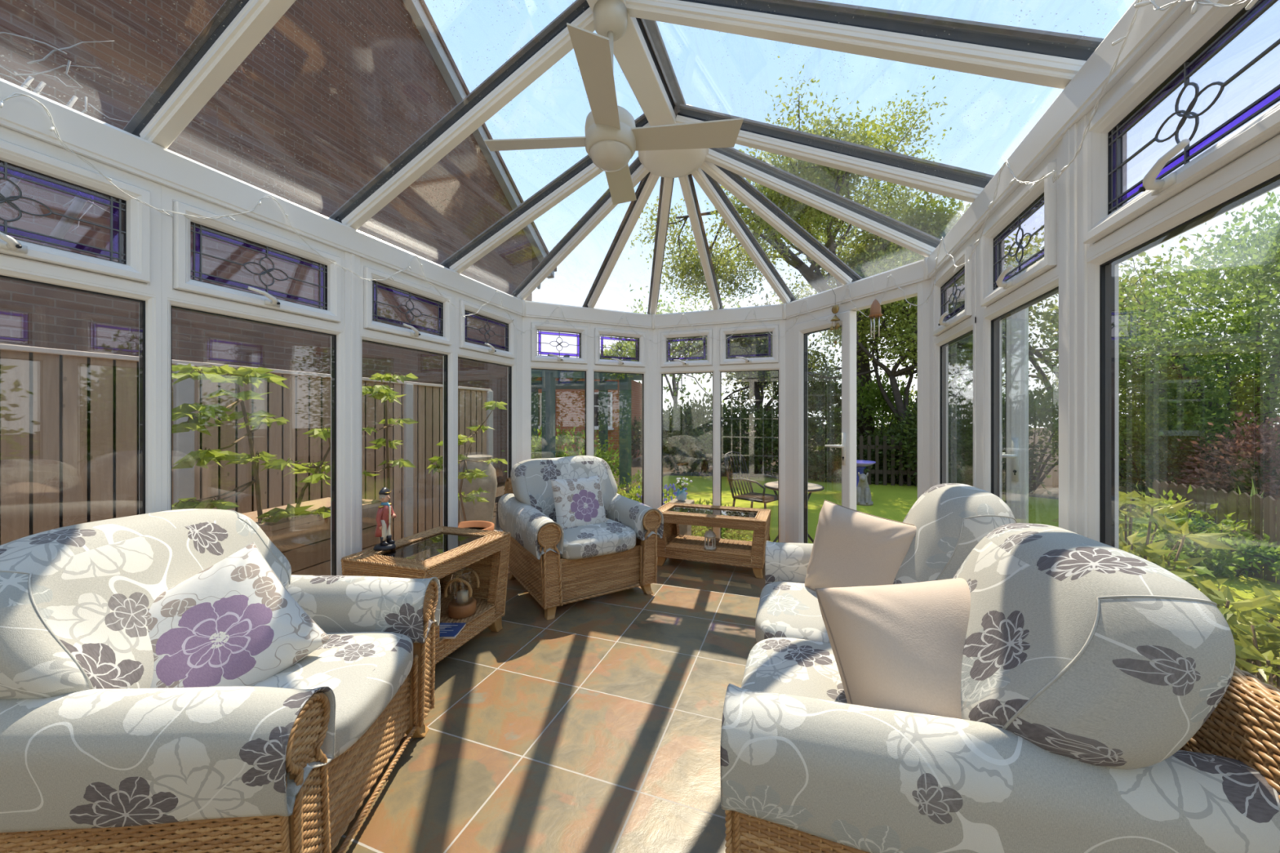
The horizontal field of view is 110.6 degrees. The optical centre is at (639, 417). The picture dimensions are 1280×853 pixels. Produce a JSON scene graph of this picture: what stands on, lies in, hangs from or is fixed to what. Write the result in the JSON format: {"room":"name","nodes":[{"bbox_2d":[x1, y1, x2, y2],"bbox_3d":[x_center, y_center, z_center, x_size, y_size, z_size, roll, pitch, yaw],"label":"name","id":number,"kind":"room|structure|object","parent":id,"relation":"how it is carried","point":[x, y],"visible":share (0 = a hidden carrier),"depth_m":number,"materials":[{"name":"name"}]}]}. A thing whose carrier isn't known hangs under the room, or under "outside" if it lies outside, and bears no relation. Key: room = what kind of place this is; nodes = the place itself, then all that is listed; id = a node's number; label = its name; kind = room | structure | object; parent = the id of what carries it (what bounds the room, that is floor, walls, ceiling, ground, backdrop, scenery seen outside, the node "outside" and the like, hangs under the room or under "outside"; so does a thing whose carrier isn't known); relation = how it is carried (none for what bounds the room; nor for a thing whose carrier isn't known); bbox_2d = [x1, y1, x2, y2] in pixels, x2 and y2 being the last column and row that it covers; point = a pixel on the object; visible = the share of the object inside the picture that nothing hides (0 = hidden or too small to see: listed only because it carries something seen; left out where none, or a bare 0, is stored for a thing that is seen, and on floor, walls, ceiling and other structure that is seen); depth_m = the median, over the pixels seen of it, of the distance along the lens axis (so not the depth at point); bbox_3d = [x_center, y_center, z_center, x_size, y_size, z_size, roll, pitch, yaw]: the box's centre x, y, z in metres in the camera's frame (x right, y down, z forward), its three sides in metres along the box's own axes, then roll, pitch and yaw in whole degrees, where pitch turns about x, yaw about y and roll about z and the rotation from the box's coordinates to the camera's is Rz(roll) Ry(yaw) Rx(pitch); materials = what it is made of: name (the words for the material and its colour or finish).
{"room":"sunroom","nodes":[
{"label":"sunroom","id":0,"kind":"room"},
{"bbox_2d":[331,558,764,852],"bbox_3d":[-0.133,1.300,1.774,3.250,0.100,5.150,0,0,20],"label":"floor","id":1,"kind":"structure","parent":0,"point":[595,726],"depth_m":1.75,"materials":[{"name":"tile"}]},
{"bbox_2d":[0,508,440,852],"bbox_3d":[-1.278,0.775,1.355,0.994,0.949,0.926,0,0,-5],"label":"sofa","id":2,"kind":"object","parent":1,"relation":"on","point":[95,758],"visible":0.86,"depth_m":1.01,"materials":[{"name":"fabric"}]},
{"bbox_2d":[0,508,291,698],"bbox_3d":[-1.459,0.553,1.337,0.367,0.505,0.801,0,0,-5],"label":"cushion","id":3,"kind":"object","parent":2,"relation":"on","point":[76,601],"depth_m":1.12,"materials":[{"name":"fabric"}]},
{"bbox_2d":[147,542,331,688],"bbox_3d":[-1.248,0.650,1.286,0.277,0.484,0.529,0,0,34],"label":"cushion","id":4,"kind":"object","parent":2,"relation":"on","point":[233,622],"visible":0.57,"depth_m":1.28,"materials":[{"name":"fabric"}]},
{"bbox_2d":[251,631,413,759],"bbox_3d":[-1.136,0.853,1.365,0.709,0.188,0.581,0,0,-5],"label":"seat cushion","id":5,"kind":"object","parent":2,"relation":"on","point":[364,671],"depth_m":1.34,"materials":[{"name":"fabric"}]},
{"bbox_2d":[341,525,511,670],"bbox_3d":[-1.115,0.966,2.404,0.518,0.569,0.678,0,0,18],"label":"table","id":6,"kind":"object","parent":1,"relation":"on","point":[440,552],"visible":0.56,"depth_m":2.41,"materials":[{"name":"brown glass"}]},
{"bbox_2d":[373,487,395,551],"bbox_3d":[-1.336,0.525,2.326,0.106,0.320,0.098,0,0,-39],"label":"statuette","id":7,"kind":"object","parent":6,"relation":"on","point":[385,512],"visible":1,"depth_m":2.30,"materials":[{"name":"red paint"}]},
{"bbox_2d":[444,568,479,618],"bbox_3d":[-0.977,0.960,2.439,0.148,0.236,0.178,0,0,-3],"label":"hurricane lantern","id":8,"kind":"object","parent":6,"relation":"on","point":[464,606],"visible":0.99,"depth_m":2.40,"materials":[{"name":"brown wood"}]},
{"bbox_2d":[438,593,495,659],"bbox_3d":[-1.115,1.120,2.404,0.459,0.090,0.590,0,0,18],"label":"shelf","id":9,"kind":"object","parent":6,"relation":"attached to","point":[484,616],"depth_m":2.40,"materials":[{"name":"wicker"}]},
{"bbox_2d":[516,314,531,462],"bbox_3d":[-1.002,0.197,3.756,0.133,2.106,0.181,0,0,20],"label":"post","id":10,"kind":"object","parent":1,"relation":"on","point":[523,323],"visible":0.5,"depth_m":3.74,"materials":[{"name":"white plastic"}]},
{"bbox_2d":[497,455,663,620],"bbox_3d":[-0.491,0.782,3.340,0.946,0.936,0.990,0,0,-32],"label":"armchair","id":11,"kind":"object","parent":1,"relation":"on","point":[617,553],"visible":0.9,"depth_m":3.08,"materials":[{"name":"wicker"}]},
{"bbox_2d":[511,455,617,522],"bbox_3d":[-0.581,0.555,3.489,0.823,0.482,0.366,0,0,-32],"label":"cushion","id":12,"kind":"object","parent":11,"relation":"on","point":[531,482],"depth_m":3.38,"materials":[{"name":"fabric"}]},
{"bbox_2d":[550,475,606,528],"bbox_3d":[-0.438,0.625,3.217,0.405,0.378,0.191,0,0,-37],"label":"cushion","id":13,"kind":"object","parent":11,"relation":"on","point":[578,502],"visible":0.81,"depth_m":3.15,"materials":[{"name":"fabric"}]},
{"bbox_2d":[555,518,635,559],"bbox_3d":[-0.412,0.852,3.219,0.609,0.189,0.701,0,0,-32],"label":"seat cushion","id":14,"kind":"object","parent":11,"relation":"on","point":[613,539],"depth_m":2.97,"materials":[{"name":"fabric"}]},
{"bbox_2d":[648,328,657,508],"bbox_3d":[0.116,0.197,4.292,0.138,2.106,0.116,0,0,20],"label":"post","id":15,"kind":"object","parent":1,"relation":"on","point":[653,333],"visible":0.54,"depth_m":4.25,"materials":[{"name":"white plastic"}]},
{"bbox_2d":[657,502,771,578],"bbox_3d":[0.615,1.021,3.780,0.937,0.459,0.478,0,0,21],"label":"table","id":16,"kind":"object","parent":1,"relation":"on","point":[673,544],"visible":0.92,"depth_m":3.65,"materials":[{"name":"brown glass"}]},
{"bbox_2d":[665,533,751,566],"bbox_3d":[0.615,1.120,3.780,0.850,0.090,0.419,0,0,21],"label":"shelf","id":17,"kind":"object","parent":16,"relation":"attached to","point":[677,546],"depth_m":3.66,"materials":[{"name":"wicker"}]},
{"bbox_2d":[779,318,789,542],"bbox_3d":[1.291,0.197,3.870,0.138,2.106,0.116,0,0,20],"label":"post","id":18,"kind":"object","parent":1,"relation":"on","point":[784,324],"visible":0.5,"depth_m":3.85,"materials":[{"name":"white plastic"}]},
{"bbox_2d":[922,275,933,493],"bbox_3d":[1.814,0.197,2.745,0.128,2.106,0.169,0,0,20],"label":"post","id":19,"kind":"object","parent":1,"relation":"on","point":[927,337],"visible":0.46,"depth_m":2.75,"materials":[{"name":"white plastic"}]},
{"bbox_2d":[720,483,1279,852],"bbox_3d":[0.887,0.758,1.505,0.994,0.984,1.514,0,0,20],"label":"sofa","id":20,"kind":"object","parent":1,"relation":"on","point":[1107,706],"visible":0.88,"depth_m":0.84,"materials":[{"name":"fabric"}]},
{"bbox_2d":[755,581,830,643],"bbox_3d":[0.851,0.856,1.829,0.708,0.188,0.585,0,0,20],"label":"seat cushion","id":21,"kind":"object","parent":20,"relation":"on","point":[786,609],"depth_m":1.76,"materials":[{"name":"fabric"}]},
{"bbox_2d":[741,637,847,703],"bbox_3d":[0.653,0.852,1.278,0.702,0.196,0.581,0,0,20],"label":"seat cushion","id":22,"kind":"object","parent":20,"relation":"on","point":[805,667],"depth_m":1.36,"materials":[{"name":"fabric"}]},
{"bbox_2d":[804,499,916,591],"bbox_3d":[0.915,0.605,1.866,0.221,0.438,0.491,0,0,-28],"label":"cushion","id":23,"kind":"object","parent":20,"relation":"on","point":[851,548],"visible":0.7,"depth_m":1.81,"materials":[{"name":"beige fabric"}]},
{"bbox_2d":[814,577,970,719],"bbox_3d":[0.767,0.650,1.147,0.526,0.450,0.398,0,0,-1],"label":"cushion","id":24,"kind":"object","parent":20,"relation":"on","point":[898,647],"visible":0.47,"depth_m":1.07,"materials":[{"name":"beige fabric"}]},
{"bbox_2d":[893,483,1016,584],"bbox_3d":[1.161,0.537,1.763,0.393,0.542,0.662,0,0,20],"label":"cushion","id":25,"kind":"object","parent":20,"relation":"on","point":[950,520],"depth_m":1.56,"materials":[{"name":"fabric"}]},
{"bbox_2d":[952,523,1235,769],"bbox_3d":[0.916,0.541,1.093,0.406,0.518,0.744,0,0,20],"label":"cushion","id":26,"kind":"object","parent":20,"relation":"on","point":[1081,652],"depth_m":0.82,"materials":[{"name":"fabric"}]},
{"bbox_2d":[1058,114,1087,537],"bbox_3d":[1.302,0.188,1.304,0.072,2.085,0.135,0,0,20],"label":"post","id":27,"kind":"object","parent":1,"relation":"on","point":[1073,264],"visible":0.33,"depth_m":1.30,"materials":[{"name":"white plastic"}]},
{"bbox_2d":[0,0,1125,314],"bbox_3d":[-0.114,-1.388,1.807,3.299,0.834,5.124,0,0,20],"label":"roof frame","id":28,"kind":"structure","parent":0,"point":[1051,59],"depth_m":2.05,"materials":[{"name":"beige plastic"}]},
{"bbox_2d":[484,0,743,204],"bbox_3d":[-0.120,-1.326,1.792,0.810,0.628,0.811,0,0,-39],"label":"ceiling fan","id":29,"kind":"object","parent":28,"relation":"hanging from","point":[611,139],"visible":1,"depth_m":1.74,"materials":[{"name":"white plastic"}]},
{"bbox_2d":[0,0,1193,328],"bbox_3d":[-0.119,-0.923,1.792,3.237,0.137,5.093,0,0,20],"label":"beam","id":30,"kind":"structure","parent":0,"point":[86,135],"depth_m":1.73,"materials":[{"name":"white plastic"}]},
{"bbox_2d":[0,93,426,281],"label":"fairy lights","id":31,"kind":"object","parent":30,"relation":"attached to","point":[2,101],"depth_m":1.62,"materials":[{"name":"white plastic"}]},
{"bbox_2d":[879,0,1257,308],"label":"fairy lights","id":32,"kind":"object","parent":30,"relation":"attached to","point":[1138,5],"depth_m":1.15,"materials":[{"name":"white plastic"}]},
{"bbox_3d":[-0.119,1.320,1.792,3.237,0.140,5.093,0,0,20],"label":"plinth","id":33,"kind":"object","parent":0,"visible":0},
{"bbox_2d":[0,125,161,515],"bbox_3d":[-1.872,0.198,1.308,0.137,2.104,0.675,0,0,20],"label":"window","id":34,"kind":"structure","parent":33,"relation":"on","point":[136,277],"depth_m":1.51,"materials":[{"name":"white plastic"}]},
{"bbox_2d":[0,139,150,283],"bbox_3d":[-1.859,-0.645,1.306,0.112,0.325,0.600,0,0,20],"label":"light","id":35,"kind":"object","parent":34,"relation":"attached to","point":[133,265],"depth_m":1.44,"materials":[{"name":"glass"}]},
{"bbox_2d":[161,184,344,575],"bbox_3d":[-1.633,0.198,1.971,0.137,2.104,0.735,0,0,20],"label":"window","id":36,"kind":"structure","parent":33,"relation":"on","point":[179,291],"depth_m":1.88,"materials":[{"name":"white plastic"}]},
{"bbox_2d":[173,200,341,322],"bbox_3d":[-1.627,-0.645,1.950,0.112,0.325,0.630,0,0,20],"label":"light","id":37,"kind":"object","parent":36,"relation":"attached to","point":[238,230],"depth_m":1.88,"materials":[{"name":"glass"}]},
{"bbox_2d":[344,251,359,556],"bbox_3d":[-1.526,0.188,2.323,0.070,2.085,0.084,0,0,20],"label":"post","id":38,"kind":"object","parent":33,"relation":"on","point":[352,262],"visible":0.38,"depth_m":2.30,"materials":[{"name":"white plastic"}]},
{"bbox_2d":[360,257,454,551],"bbox_3d":[-1.385,0.198,2.663,0.137,2.104,0.735,0,0,20],"label":"window","id":39,"kind":"structure","parent":33,"relation":"on","point":[372,331],"depth_m":2.70,"materials":[{"name":"white plastic"}]},
{"bbox_2d":[364,266,452,345],"bbox_3d":[-1.369,-0.645,2.670,0.112,0.325,0.620,0,0,20],"label":"light","id":40,"kind":"object","parent":39,"relation":"attached to","point":[400,284],"depth_m":2.63,"materials":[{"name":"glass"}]},
{"bbox_2d":[454,292,516,573],"bbox_3d":[-1.142,0.198,3.338,0.137,2.104,0.700,0,0,20],"label":"window","id":41,"kind":"structure","parent":33,"relation":"on","point":[464,349],"depth_m":3.31,"materials":[{"name":"white plastic"}]},
{"bbox_2d":[458,300,515,358],"bbox_3d":[-1.130,-0.645,3.334,0.112,0.325,0.610,0,0,20],"label":"light","id":42,"kind":"object","parent":41,"relation":"attached to","point":[469,307],"depth_m":3.31,"materials":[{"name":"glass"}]},
{"bbox_2d":[530,317,590,559],"bbox_3d":[-0.715,0.198,3.874,0.590,2.104,0.137,0,0,-25],"label":"window","id":43,"kind":"structure","parent":33,"relation":"on","point":[552,362],"depth_m":3.91,"materials":[{"name":"white plastic"}]},
{"bbox_2d":[531,322,587,364],"bbox_3d":[-0.707,-0.645,3.888,0.495,0.325,0.068,0,0,-25],"label":"light","id":44,"kind":"object","parent":43,"relation":"attached to","point":[566,328],"depth_m":3.87,"materials":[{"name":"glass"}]},
{"bbox_2d":[590,323,648,506],"bbox_3d":[-0.172,0.198,4.129,0.610,2.104,0.137,0,0,-25],"label":"window","id":45,"kind":"structure","parent":33,"relation":"on","point":[641,366],"depth_m":4.14,"materials":[{"name":"white plastic"}]},
{"bbox_2d":[594,328,644,367],"bbox_3d":[-0.189,-0.645,4.131,0.500,0.325,0.068,0,0,-25],"label":"light","id":46,"kind":"object","parent":45,"relation":"attached to","point":[625,333],"depth_m":4.11,"materials":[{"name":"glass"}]},
{"bbox_2d":[657,324,715,537],"bbox_3d":[0.421,0.198,4.163,0.592,2.104,0.137,0,0,20],"label":"window","id":47,"kind":"structure","parent":33,"relation":"on","point":[664,366],"depth_m":4.16,"materials":[{"name":"white plastic"}]},
{"bbox_2d":[660,329,712,367],"bbox_3d":[0.430,-0.645,4.146,0.491,0.325,0.112,0,0,20],"label":"window","id":48,"kind":"structure","parent":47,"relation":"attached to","point":[674,334],"depth_m":4.15,"materials":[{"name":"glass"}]},
{"bbox_2d":[715,320,780,558],"bbox_3d":[0.979,0.198,3.962,0.594,2.104,0.137,0,0,20],"label":"window","id":49,"kind":"structure","parent":33,"relation":"on","point":[739,364],"depth_m":3.99,"materials":[{"name":"white plastic"}]},
{"bbox_2d":[720,324,778,364],"bbox_3d":[0.968,-0.645,3.953,0.508,0.325,0.112,0,0,20],"label":"light","id":50,"kind":"object","parent":49,"relation":"attached to","point":[726,331],"depth_m":3.95,"materials":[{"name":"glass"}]},
{"bbox_2d":[789,281,922,542],"bbox_3d":[1.558,0.198,3.308,0.074,2.105,1.145,0,0,-25],"label":"door frame","id":51,"kind":"structure","parent":33,"relation":"on","point":[916,289],"depth_m":3.15,"materials":[{"name":"white plastic"}]},
{"bbox_2d":[793,310,857,543],"bbox_3d":[1.446,0.220,3.510,0.198,2.012,0.558,0,0,-25],"label":"door","id":52,"kind":"structure","parent":51,"relation":"attached to","point":[847,322],"depth_m":3.58,"materials":[{"name":"white plastic"}]},
{"bbox_2d":[948,275,1028,523],"bbox_3d":[1.962,0.220,2.626,0.198,2.012,0.505,0,0,-41],"label":"door","id":53,"kind":"structure","parent":51,"relation":"attached to","point":[1016,454],"depth_m":2.44,"materials":[{"name":"white plastic"}]},
{"bbox_2d":[932,232,976,487],"bbox_3d":[1.660,0.198,2.352,0.137,2.104,0.660,0,0,20],"label":"window","id":54,"kind":"structure","parent":33,"relation":"on","point":[946,331],"depth_m":2.49,"materials":[{"name":"white plastic"}]},
{"bbox_2d":[932,245,971,336],"bbox_3d":[1.648,-0.645,2.356,0.112,0.325,0.570,0,0,20],"label":"light","id":55,"kind":"object","parent":54,"relation":"attached to","point":[942,324],"depth_m":2.35,"materials":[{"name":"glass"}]},
{"bbox_2d":[976,144,1058,499],"bbox_3d":[1.426,0.198,1.700,0.137,2.104,0.724,0,0,20],"label":"window","id":56,"kind":"structure","parent":33,"relation":"on","point":[997,299],"depth_m":1.84,"materials":[{"name":"white plastic"}]},
{"bbox_2d":[980,161,1057,306],"bbox_3d":[1.400,-0.645,1.665,0.112,0.325,0.560,0,0,20],"label":"light","id":57,"kind":"object","parent":56,"relation":"attached to","point":[994,289],"depth_m":1.63,"materials":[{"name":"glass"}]},
{"bbox_2d":[1083,0,1279,548],"bbox_3d":[1.154,0.198,0.945,0.137,2.104,0.690,0,0,20],"label":"window","id":58,"kind":"structure","parent":33,"relation":"on","point":[1244,166],"depth_m":1.03,"materials":[{"name":"white plastic"}]},
{"bbox_2d":[1083,0,1279,244],"bbox_3d":[1.143,-0.645,0.950,0.112,0.325,0.600,0,0,20],"label":"light","id":59,"kind":"object","parent":58,"relation":"attached to","point":[1107,211],"depth_m":0.96,"materials":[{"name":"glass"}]},
{"label":"outside","id":60,"kind":"structure","parent":0,"visible":0},
{"bbox_2d":[491,425,1276,681],"bbox_3d":[6.765,1.490,18.821,120.000,0.100,120.000,0,0,20],"label":"ground","id":61,"kind":"structure","parent":60,"point":[1051,484],"depth_m":11.22,"materials":[{"name":"plant"}]},
{"bbox_2d":[0,343,493,545],"bbox_3d":[-3.636,0.495,1.695,0.110,1.770,9.330,0,0,20],"label":"fence","id":62,"kind":"object","parent":61,"relation":"on","point":[69,419],"visible":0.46,"depth_m":3.00,"materials":[{"name":"brown wood"}]},
{"bbox_2d":[0,0,556,483],"bbox_3d":[-8.007,-3.878,5.513,7.200,10.517,14.820,0,0,20],"label":"house","id":63,"kind":"structure","parent":61,"relation":"on","point":[282,93],"depth_m":5.51,"materials":[{"name":"brown brick"}]},
{"bbox_2d":[501,424,633,489],"bbox_3d":[-1.299,0.814,7.619,2.278,1.380,1.871,0,0,20],"label":"shrub","id":64,"kind":"object","parent":61,"relation":"on","point":[536,444],"visible":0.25,"depth_m":7.47,"materials":[{"name":"green plant"}]},
{"bbox_2d":[535,377,641,465],"bbox_3d":[-2.340,-0.110,15.113,4.800,2.980,4.500,0,0,12],"label":"house","id":65,"kind":"structure","parent":61,"relation":"on","point":[570,403],"depth_m":13.04,"materials":[{"name":"red brick"}]},
{"bbox_2d":[608,284,757,448],"bbox_3d":[1.971,-2.258,17.726,5.007,7.288,7.230,0,0,-28],"label":"tree","id":66,"kind":"object","parent":61,"relation":"on","point":[674,392],"visible":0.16,"depth_m":18.09,"materials":[{"name":"green plant"}]},
{"bbox_2d":[662,391,774,476],"bbox_3d":[1.645,0.433,10.916,3.177,2.173,2.719,0,0,-3],"label":"shrub","id":67,"kind":"object","parent":61,"relation":"on","point":[691,417],"visible":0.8,"depth_m":10.57,"materials":[{"name":"green plant"}]},
{"bbox_2d":[696,402,822,479],"bbox_3d":[2.755,0.576,10.387,2.769,1.900,2.348,0,0,20],"label":"shrub","id":68,"kind":"object","parent":61,"relation":"on","point":[755,466],"visible":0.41,"depth_m":10.12,"materials":[{"name":"green plant"}]},
{"bbox_2d":[687,293,840,469],"bbox_3d":[3.154,-1.057,12.305,4.221,4.892,4.454,0,0,-21],"label":"tree","id":69,"kind":"object","parent":61,"relation":"on","point":[753,380],"visible":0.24,"depth_m":11.65,"materials":[{"name":"green plant"}]},
{"bbox_2d":[750,362,879,479],"bbox_3d":[4.036,0.127,10.450,2.726,2.820,2.602,0,0,40],"label":"shrub","id":70,"kind":"object","parent":61,"relation":"on","point":[821,392],"visible":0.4,"depth_m":10.08,"materials":[{"name":"green plant"}]},
{"bbox_2d":[628,55,1013,457],"bbox_3d":[4.770,-3.847,12.856,9.430,10.460,8.494,0,0,27],"label":"tree","id":71,"kind":"object","parent":61,"relation":"on","point":[811,219],"visible":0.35,"depth_m":11.34,"materials":[{"name":"green plant"}]},
{"bbox_2d":[808,448,890,484],"bbox_3d":[4.451,1.053,9.565,1.565,0.888,1.402,0,0,-19],"label":"shrub","id":72,"kind":"object","parent":61,"relation":"on","point":[826,466],"visible":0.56,"depth_m":9.50,"materials":[{"name":"green plant"}]},
{"bbox_2d":[811,368,948,475],"bbox_3d":[5.910,0.123,11.055,3.560,2.845,2.392,0,0,6],"label":"shrub","id":73,"kind":"object","parent":61,"relation":"on","point":[878,404],"visible":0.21,"depth_m":10.48,"materials":[{"name":"green plant"}]},
{"bbox_2d":[733,223,1055,482],"bbox_3d":[5.616,-1.454,10.318,6.124,5.682,4.373,0,0,40],"label":"tree","id":74,"kind":"object","parent":61,"relation":"on","point":[889,333],"visible":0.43,"depth_m":9.71,"materials":[{"name":"green plant"}]},
{"bbox_2d":[856,409,973,485],"bbox_3d":[5.768,0.616,9.494,2.539,1.773,2.016,0,0,20],"label":"shrub","id":75,"kind":"object","parent":61,"relation":"on","point":[881,438],"visible":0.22,"depth_m":9.25,"materials":[{"name":"green plant"}]},
{"bbox_2d":[878,375,1056,495],"bbox_3d":[6.078,0.342,8.521,2.922,2.374,2.416,0,0,25],"label":"shrub","id":76,"kind":"object","parent":61,"relation":"on","point":[963,398],"visible":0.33,"depth_m":8.34,"materials":[{"name":"green plant"}]},
{"bbox_2d":[947,376,1146,493],"bbox_3d":[7.229,0.359,8.419,3.439,2.310,2.087,0,0,30],"label":"shrub","id":77,"kind":"object","parent":61,"relation":"on","point":[1037,411],"visible":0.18,"depth_m":8.11,"materials":[{"name":"green plant"}]},
{"bbox_2d":[908,204,1256,415],"bbox_3d":[8.699,-1.550,9.574,5.584,5.881,5.209,0,0,27],"label":"tree","id":78,"kind":"object","parent":61,"relation":"on","point":[1051,319],"visible":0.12,"depth_m":8.46,"materials":[{"name":"green plant"}]},
{"bbox_2d":[1028,396,1249,490],"bbox_3d":[8.294,0.582,7.314,2.913,1.824,2.440,0,0,-8],"label":"shrub","id":79,"kind":"object","parent":61,"relation":"on","point":[1147,428],"visible":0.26,"depth_m":6.86,"materials":[{"name":"green plant"}]},
{"bbox_2d":[1029,191,1279,496],"bbox_3d":[9.110,-1.120,6.694,5.284,5.146,4.786,0,0,-40],"label":"tree","id":80,"kind":"object","parent":61,"relation":"on","point":[1197,390],"visible":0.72,"depth_m":6.38,"materials":[{"name":"green plant"}]},
{"bbox_2d":[1122,481,1263,562],"bbox_3d":[5.239,1.054,4.295,1.301,0.856,1.103,0,0,20],"label":"shrub","id":81,"kind":"object","parent":61,"relation":"on","point":[1228,526],"visible":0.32,"depth_m":4.08,"materials":[{"name":"green plant"}]},
{"bbox_2d":[1119,422,1279,516],"bbox_3d":[7.551,0.768,5.982,2.317,1.432,1.667,0,0,17],"label":"shrub","id":82,"kind":"object","parent":61,"relation":"on","point":[1169,461],"visible":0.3,"depth_m":6.02,"materials":[{"name":"green plant"}]},
{"bbox_2d":[1140,513,1279,580],"bbox_3d":[5.150,1.196,3.943,1.123,0.584,1.057,0,0,20],"label":"shrub","id":83,"kind":"object","parent":61,"relation":"on","point":[1195,550],"visible":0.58,"depth_m":3.78,"materials":[{"name":"green plant"}]},
{"bbox_2d":[1173,410,1279,540],"bbox_3d":[7.503,0.700,5.267,1.297,1.573,1.509,0,0,-36],"label":"shrub","id":84,"kind":"object","parent":61,"relation":"on","point":[1251,443],"visible":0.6,"depth_m":5.38,"materials":[{"name":"red plant"}]},
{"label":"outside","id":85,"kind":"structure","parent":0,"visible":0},
{"bbox_2d":[631,475,1279,620],"bbox_3d":[3.324,1.405,6.881,7.600,0.050,6.800,0,0,20],"label":"lawn","id":86,"kind":"structure","parent":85,"point":[895,502],"depth_m":7.16,"materials":[{"name":"green plant"}]},
{"bbox_2d":[531,353,641,497],"bbox_3d":[-1.108,0.234,8.123,2.033,2.291,3.337,0,0,-18],"label":"pergola","id":87,"kind":"object","parent":86,"relation":"on","point":[548,384],"visible":0.44,"depth_m":6.93,"materials":[{"name":"brown wood"}]},
{"bbox_2d":[600,338,639,381],"bbox_3d":[-0.237,-0.907,7.045,1.474,0.668,1.032,0,0,7],"label":"climbing plant","id":88,"kind":"object","parent":87,"relation":"hanging from","point":[631,353],"visible":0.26,"depth_m":6.89,"materials":[{"name":"green plant"}]},
{"bbox_2d":[723,451,777,540],"bbox_3d":[1.395,0.903,5.387,0.672,0.963,0.546,0,0,45],"label":"garden chair","id":89,"kind":"object","parent":86,"relation":"on","point":[752,496],"visible":0.82,"depth_m":5.43,"materials":[{"name":"brown wood"}]},
{"bbox_2d":[857,435,917,486],"bbox_3d":[5.163,0.870,9.061,1.274,1.020,0.048,0,0,15],"label":"picket fence","id":90,"kind":"object","parent":86,"relation":"on","point":[860,446],"visible":0.62,"depth_m":9.08,"materials":[{"name":"brown wood"}]},
{"bbox_2d":[1152,480,1279,584],"bbox_3d":[5.382,1.020,4.048,0.047,0.720,1.417,0,0,9],"label":"picket fence","id":91,"kind":"object","parent":86,"relation":"on","point":[1232,502],"visible":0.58,"depth_m":3.98,"materials":[{"name":"brown wood"}]},
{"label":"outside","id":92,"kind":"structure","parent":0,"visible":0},
{"bbox_3d":[0.021,1.411,2.277,6.300,0.050,6.300,0,0,20],"label":"path","id":93,"kind":"object","parent":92,"visible":0},
{"bbox_2d":[241,497,382,575],"bbox_3d":[-2.090,0.975,2.759,0.480,0.810,0.740,0,0,14],"label":"wooden planter","id":94,"kind":"object","parent":93,"relation":"on","point":[306,547],"visible":0.2,"depth_m":2.59,"materials":[{"name":"brown wood"}]},
{"bbox_2d":[172,363,290,523],"bbox_3d":[-2.130,0.553,2.262,0.467,1.654,0.622,0,0,20],"label":"sapling","id":95,"kind":"object","parent":94,"relation":"in","point":[196,421],"visible":0.94,"depth_m":2.20,"materials":[{"name":"green plant"}]},
{"bbox_2d":[256,426,330,525],"bbox_3d":[-1.928,0.714,2.567,0.443,1.332,0.487,0,0,42],"label":"sapling","id":96,"kind":"object","parent":94,"relation":"in","point":[276,514],"visible":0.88,"depth_m":2.51,"materials":[{"name":"green plant"}]},
{"bbox_2d":[362,371,419,533],"bbox_3d":[-1.801,0.520,3.113,0.400,1.720,0.678,0,0,-5],"label":"sapling","id":97,"kind":"object","parent":93,"relation":"on","point":[382,393],"visible":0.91,"depth_m":3.15,"materials":[{"name":"green plant"}]},
{"bbox_2d":[426,400,507,521],"bbox_3d":[-1.553,0.606,4.088,0.445,1.547,0.926,0,0,20],"label":"sapling","id":98,"kind":"object","parent":93,"relation":"on","point":[468,474],"visible":0.79,"depth_m":4.01,"materials":[{"name":"green plant"}]},
{"bbox_2d":[457,454,497,522],"bbox_3d":[-1.771,0.897,4.828,0.418,0.966,0.418,0,0,20],"label":"urn","id":99,"kind":"object","parent":93,"relation":"on","point":[479,511],"visible":0.54,"depth_m":4.69,"materials":[{"name":"ceramic"}]},
{"bbox_2d":[1051,489,1257,675],"bbox_3d":[2.237,0.861,2.086,0.729,1.046,0.797,0,0,43],"label":"shrub","id":100,"kind":"object","parent":93,"relation":"on","point":[1126,544],"visible":0.15,"depth_m":1.97,"materials":[{"name":"green plant"}]},
{"bbox_2d":[1119,509,1215,577],"bbox_3d":[3.201,0.972,2.923,0.779,0.825,0.674,0,0,-20],"label":"shrub","id":101,"kind":"object","parent":93,"relation":"on","point":[1202,570],"visible":0.1,"depth_m":2.77,"materials":[{"name":"green plant"}]},
{"bbox_2d":[1135,550,1279,688],"bbox_3d":[2.218,0.971,1.770,0.882,0.829,0.797,0,0,35],"label":"shrub","id":102,"kind":"object","parent":93,"relation":"on","point":[1264,598],"visible":0.09,"depth_m":1.67,"materials":[{"name":"green plant"}]},
{"bbox_2d":[1226,608,1279,689],"bbox_3d":[2.051,1.009,1.450,0.859,0.754,0.775,0,0,20],"label":"shrub","id":103,"kind":"object","parent":93,"relation":"on","point":[1269,636],"visible":0.16,"depth_m":1.45,"materials":[{"name":"green plant"}]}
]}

